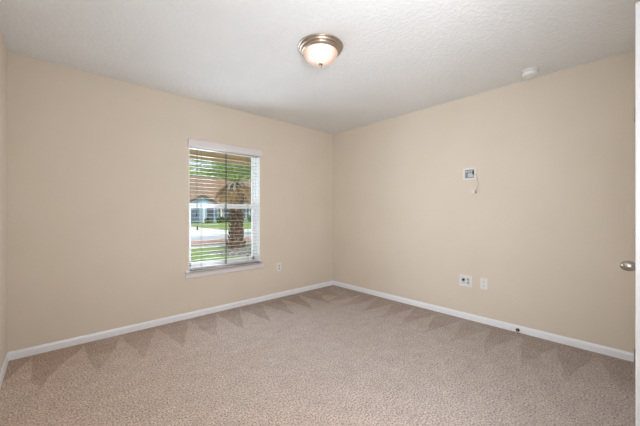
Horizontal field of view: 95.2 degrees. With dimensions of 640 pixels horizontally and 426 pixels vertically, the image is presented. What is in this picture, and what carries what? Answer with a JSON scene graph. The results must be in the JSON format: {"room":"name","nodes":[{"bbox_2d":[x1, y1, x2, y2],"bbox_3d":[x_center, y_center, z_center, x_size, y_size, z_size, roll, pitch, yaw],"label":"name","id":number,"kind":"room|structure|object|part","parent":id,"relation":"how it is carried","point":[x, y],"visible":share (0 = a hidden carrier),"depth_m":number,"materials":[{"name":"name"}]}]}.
{"room":"empty bedroom","nodes":[
{"label":"empty bedroom","id":0,"kind":"room"},
{"bbox_2d":[0,28,6,371],"bbox_3d":[-1.349,-0.055,0.960,0.160,2.440,3.489,0,0,-42],"label":"wall","id":1,"kind":"structure","parent":0,"point":[3,51],"depth_m":2.13,"materials":[{"name":"beige paint"}]},
{"bbox_2d":[0,352,8,388],"bbox_3d":[-1.337,1.131,1.073,0.010,0.067,3.339,0,0,-42],"label":"baseboard","id":2,"kind":"structure","parent":1,"relation":"attached to","point":[4,367],"depth_m":2.10,"materials":[{"name":"white wood"}]},
{"bbox_2d":[7,51,332,351],"bbox_3d":[-1.181,-0.055,3.584,3.946,2.440,0.160,0,0,-42],"label":"wall","id":3,"kind":"structure","parent":0,"point":[98,165],"depth_m":2.82,"materials":[{"name":"beige paint"}]},
{"bbox_2d":[8,281,332,360],"bbox_3d":[-1.124,1.131,3.521,3.626,0.067,0.010,0,0,-42],"label":"baseboard","id":4,"kind":"structure","parent":3,"relation":"attached to","point":[34,350],"depth_m":2.93,"materials":[{"name":"white wood"}]},
{"bbox_2d":[189,156,259,267],"bbox_3d":[-1.172,-0.079,3.590,0.897,1.457,0.153,0,0,-42],"label":"window","id":5,"kind":"structure","parent":3,"relation":"in","point":[255,208],"depth_m":3.85,"materials":[{"name":"white plastic"}]},
{"bbox_3d":[-1.194,0.254,3.615,0.845,0.733,0.028,0,0,-42],"label":"sash","id":6,"kind":"part","parent":5,"relation":"part of","materials":[{"name":"white plastic"}]},
{"bbox_2d":[188,138,261,269],"bbox_3d":[-1.131,-0.093,3.550,0.927,1.452,0.107,0,0,-42],"label":"window blind","id":7,"kind":"object","parent":5,"relation":"attached to","point":[195,144],"visible":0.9,"depth_m":3.54,"materials":[{"name":"white plastic"}]},
{"bbox_3d":[-1.392,-0.360,3.295,0.003,0.730,0.003,0,0,-42],"label":"pull cord","id":8,"kind":"part","parent":7,"relation":"part of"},
{"bbox_3d":[-1.386,-0.287,3.301,0.003,0.875,0.003,0,0,-42],"label":"pull cord","id":9,"kind":"part","parent":7,"relation":"part of","materials":[{"name":"white fabric"}]},
{"bbox_3d":[-1.151,-0.759,3.567,0.873,0.064,0.055,0,0,-42],"label":"head rail","id":10,"kind":"part","parent":7,"relation":"part of","materials":[{"name":"white plastic"}]},
{"bbox_3d":[-1.149,0.625,3.566,0.881,0.016,0.040,0,0,-42],"label":"rail","id":11,"kind":"part","parent":7,"relation":"part of","materials":[{"name":"white plastic"}]},
{"bbox_3d":[-1.149,-0.052,3.566,0.007,1.345,0.036,0,0,-42],"label":"ladder cord","id":12,"kind":"part","parent":7,"relation":"part of","materials":[{"name":"white fabric"}]},
{"bbox_3d":[-0.930,-0.052,3.765,0.003,1.345,0.032,0,0,-42],"label":"ladder cord","id":13,"kind":"part","parent":7,"relation":"part of","materials":[{"name":"white fabric"}]},
{"bbox_3d":[-1.213,-0.416,3.635,0.845,0.722,0.022,0,0,-42],"label":"sash","id":14,"kind":"part","parent":5,"relation":"part of","materials":[{"name":"white plastic"}]},
{"bbox_2d":[185,261,265,278],"bbox_3d":[-1.131,0.680,3.558,1.004,0.089,0.137,0,0,-42],"label":"window sill","id":15,"kind":"structure","parent":3,"relation":"attached to","point":[201,272],"depth_m":3.47,"materials":[{"name":"white wood"}]},
{"bbox_2d":[277,263,280,270],"bbox_3d":[-0.564,0.746,4.033,0.070,0.115,0.009,0,0,-42],"label":"wall outlet","id":16,"kind":"object","parent":3,"relation":"attached to","point":[278,264],"visible":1,"depth_m":4.03,"materials":[{"name":"white plastic"}]},
{"bbox_2d":[0,285,634,425],"bbox_3d":[-0.005,1.195,2.295,3.946,0.060,3.649,0,0,-42],"label":"floor","id":17,"kind":"structure","parent":0,"point":[332,355],"depth_m":2.09,"materials":[{"name":"beige carpet"}]},
{"bbox_2d":[0,0,639,133],"bbox_3d":[-0.005,-1.335,2.295,3.946,0.120,3.649,0,0,-42],"label":"ceiling","id":18,"kind":"structure","parent":0,"point":[397,57],"depth_m":2.21,"materials":[{"name":"paint"}]},
{"bbox_2d":[298,33,342,67],"bbox_3d":[0.004,-1.196,2.242,0.348,0.158,0.348,0,0,-42],"label":"ceiling light","id":19,"kind":"object","parent":18,"relation":"attached to","point":[320,50],"visible":1,"depth_m":2.15,"materials":[{"name":"white glass"}]},
{"bbox_2d":[521,67,539,77],"bbox_3d":[1.881,-1.250,2.615,0.138,0.049,0.138,0,0,-42],"label":"smoke detector","id":20,"kind":"object","parent":18,"relation":"attached to","point":[530,72],"visible":1,"depth_m":2.58,"materials":[{"name":"white plastic"}]},
{"bbox_2d":[333,50,634,352],"bbox_3d":[1.447,-0.055,3.513,0.160,2.440,3.489,0,0,-42],"label":"wall","id":21,"kind":"structure","parent":0,"point":[549,222],"depth_m":2.92,"materials":[{"name":"beige paint"}]},
{"bbox_2d":[460,274,471,287],"bbox_3d":[1.601,0.747,3.212,0.018,0.128,0.132,0,0,-42],"label":"jack plate","id":22,"kind":"object","parent":21,"relation":"attached to","point":[465,280],"visible":1,"depth_m":3.21,"materials":[{"name":"white plastic"}]},
{"bbox_2d":[463,167,475,179],"bbox_3d":[1.631,-0.427,3.186,0.008,0.128,0.132,0,0,-42],"label":"media box","id":23,"kind":"object","parent":21,"relation":"attached to","point":[468,173],"visible":1,"depth_m":3.18,"materials":[{"name":"white plastic"}]},
{"bbox_2d":[333,281,633,361],"bbox_3d":[1.343,1.131,3.500,0.010,0.067,3.369,0,0,-42],"label":"baseboard","id":24,"kind":"structure","parent":21,"relation":"attached to","point":[617,353],"depth_m":2.91,"materials":[{"name":"white wood"}]},
{"bbox_2d":[480,278,487,289],"bbox_3d":[1.728,0.747,3.079,0.009,0.117,0.072,0,0,-42],"label":"wall outlet","id":25,"kind":"object","parent":21,"relation":"attached to","point":[483,281],"visible":1,"depth_m":3.07,"materials":[{"name":"white plastic"}]},
{"bbox_3d":[1.185,-0.055,0.992,3.626,2.440,0.120,0,0,-42],"label":"wall","id":26,"kind":"structure","parent":0,"visible":0},
{"bbox_2d":[620,107,634,362],"bbox_3d":[1.745,0.142,1.607,0.772,2.021,0.112,0,0,-42],"label":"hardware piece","id":27,"kind":"object","parent":26,"relation":"in","point":[625,265],"depth_m":1.40,"materials":[{"name":"silver metal"}]},
{"bbox_3d":[1.493,0.256,1.401,0.065,0.065,0.076,0,0,-42],"label":"handle","id":28,"kind":"part","parent":27,"relation":"part of","materials":[{"name":"silver metal"}]},
{"bbox_2d":[635,2,639,425],"bbox_3d":[1.746,0.114,1.599,0.894,2.103,0.019,0,0,-42],"label":"door frame","id":29,"kind":"structure","parent":26,"relation":"attached to","point":[637,5],"depth_m":1.30,"materials":[{"name":"white wood"}]},
{"label":"outside","id":30,"kind":"structure","parent":0,"visible":0},
{"bbox_2d":[191,244,250,262],"bbox_3d":[4.878,1.365,14.467,60.000,0.100,7.738,0,0,-42],"label":"lawn","id":31,"kind":"structure","parent":30,"point":[197,251],"depth_m":9.04,"materials":[{"name":"green plant"}]},
{"bbox_2d":[206,246,250,255],"bbox_3d":[-1.740,1.300,10.548,4.883,0.173,3.025,0,0,-42],"label":"bed","id":32,"kind":"object","parent":31,"relation":"on","point":[236,251],"visible":0.12,"depth_m":9.48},
{"bbox_2d":[189,160,250,249],"bbox_3d":[-3.032,-0.514,10.410,3.433,3.658,3.518,0,0,25],"label":"palm tree","id":33,"kind":"object","parent":32,"relation":"on","point":[231,199],"visible":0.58,"depth_m":10.18,"materials":[{"name":"green plant"}]},
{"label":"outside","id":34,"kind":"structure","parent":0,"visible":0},
{"bbox_2d":[191,237,250,246],"bbox_3d":[1.005,1.365,18.709,60.000,0.100,2.850,0,0,-42],"label":"mulch strip","id":35,"kind":"object","parent":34,"point":[217,241],"depth_m":13.47,"materials":[{"name":"brown wood"}]},
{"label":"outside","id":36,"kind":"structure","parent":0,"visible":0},
{"bbox_2d":[191,233,250,239],"bbox_3d":[2.724,1.395,24.240,90.000,0.100,3.000,0,0,-42],"label":"street","id":37,"kind":"structure","parent":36,"point":[204,237],"depth_m":16.03,"materials":[{"name":"grey asphalt"}]},
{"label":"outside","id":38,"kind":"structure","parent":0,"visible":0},
{"bbox_2d":[191,227,218,230],"bbox_3d":[-34.868,1.365,25.664,36.400,0.100,41.800,0,0,-42],"label":"driveway","id":39,"kind":"structure","parent":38,"point":[192,228],"depth_m":23.27,"materials":[{"name":"concrete"}]},
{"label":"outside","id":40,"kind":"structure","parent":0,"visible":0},
{"bbox_2d":[191,222,250,229],"bbox_3d":[-1.637,1.365,56.008,53.600,0.100,41.800,0,0,-42],"label":"lawn","id":41,"kind":"structure","parent":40,"point":[200,225],"depth_m":30.72,"materials":[{"name":"green plant"}]},
{"bbox_2d":[204,218,211,222],"bbox_3d":[-14.720,1.016,38.364,1.010,0.929,1.029,0,0,-42],"label":"shrub","id":42,"kind":"object","parent":41,"relation":"on","point":[207,220],"visible":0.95,"depth_m":38.17,"materials":[{"name":"green plant"}]},
{"bbox_2d":[189,176,250,222],"bbox_3d":[-17.215,-2.110,44.593,19.000,6.850,10.850,0,0,-42],"label":"house","id":43,"kind":"structure","parent":41,"relation":"on","point":[206,188],"depth_m":41.53,"materials":[{"name":"blue"}]},
{"bbox_3d":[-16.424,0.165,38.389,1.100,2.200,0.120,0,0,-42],"label":"garage door","id":44,"kind":"part","parent":43,"relation":"part of","materials":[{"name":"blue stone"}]},
{"bbox_3d":[-14.929,0.215,39.754,0.850,2.200,0.120,0,0,-42],"label":"entry door","id":45,"kind":"part","parent":43,"relation":"part of","materials":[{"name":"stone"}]},
{"bbox_3d":[-13.964,-0.010,42.294,1.600,1.650,0.050,0,0,-42],"label":"pane","id":46,"kind":"part","parent":43,"relation":"part of","materials":[{"name":"white glass"}]},
{"bbox_3d":[-11.342,-0.010,44.688,1.000,1.650,0.050,0,0,-42],"label":"pane","id":47,"kind":"part","parent":43,"relation":"part of","materials":[{"name":"glass"}]},
{"bbox_2d":[216,216,224,222],"bbox_3d":[-13.380,0.859,39.313,1.271,1.065,1.165,0,0,-42],"label":"shrub","id":48,"kind":"object","parent":41,"relation":"on","point":[220,219],"visible":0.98,"depth_m":39.09,"materials":[{"name":"green plant"}]},
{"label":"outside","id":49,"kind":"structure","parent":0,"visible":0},
{"bbox_2d":[191,229,250,235],"bbox_3d":[0.364,1.365,26.825,90.000,0.100,4.000,0,0,-42],"label":"sidewalk","id":50,"kind":"structure","parent":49,"point":[215,232],"depth_m":19.69,"materials":[{"name":"concrete"}]},
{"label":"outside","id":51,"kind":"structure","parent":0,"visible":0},
{"bbox_2d":[191,242,250,247],"bbox_3d":[2.117,1.355,17.490,60.000,0.100,0.450,0,0,-42],"label":"walk edge","id":52,"kind":"structure","parent":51,"point":[247,242],"depth_m":11.44,"materials":[{"name":"concrete"}]},
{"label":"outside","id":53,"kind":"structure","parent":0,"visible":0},
{"bbox_3d":[-1.645,-1.255,4.555,9.000,0.040,1.900,0,0,-42],"label":"ceiling","id":54,"kind":"structure","parent":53,"visible":0},
{"bbox_2d":[189,149,250,166],"bbox_3d":[-2.245,-1.097,5.213,9.000,0.275,0.200,0,0,-42],"label":"beam","id":55,"kind":"structure","parent":54,"relation":"attached to","point":[192,152],"depth_m":5.44,"materials":[{"name":"beige paint"}]}
]}

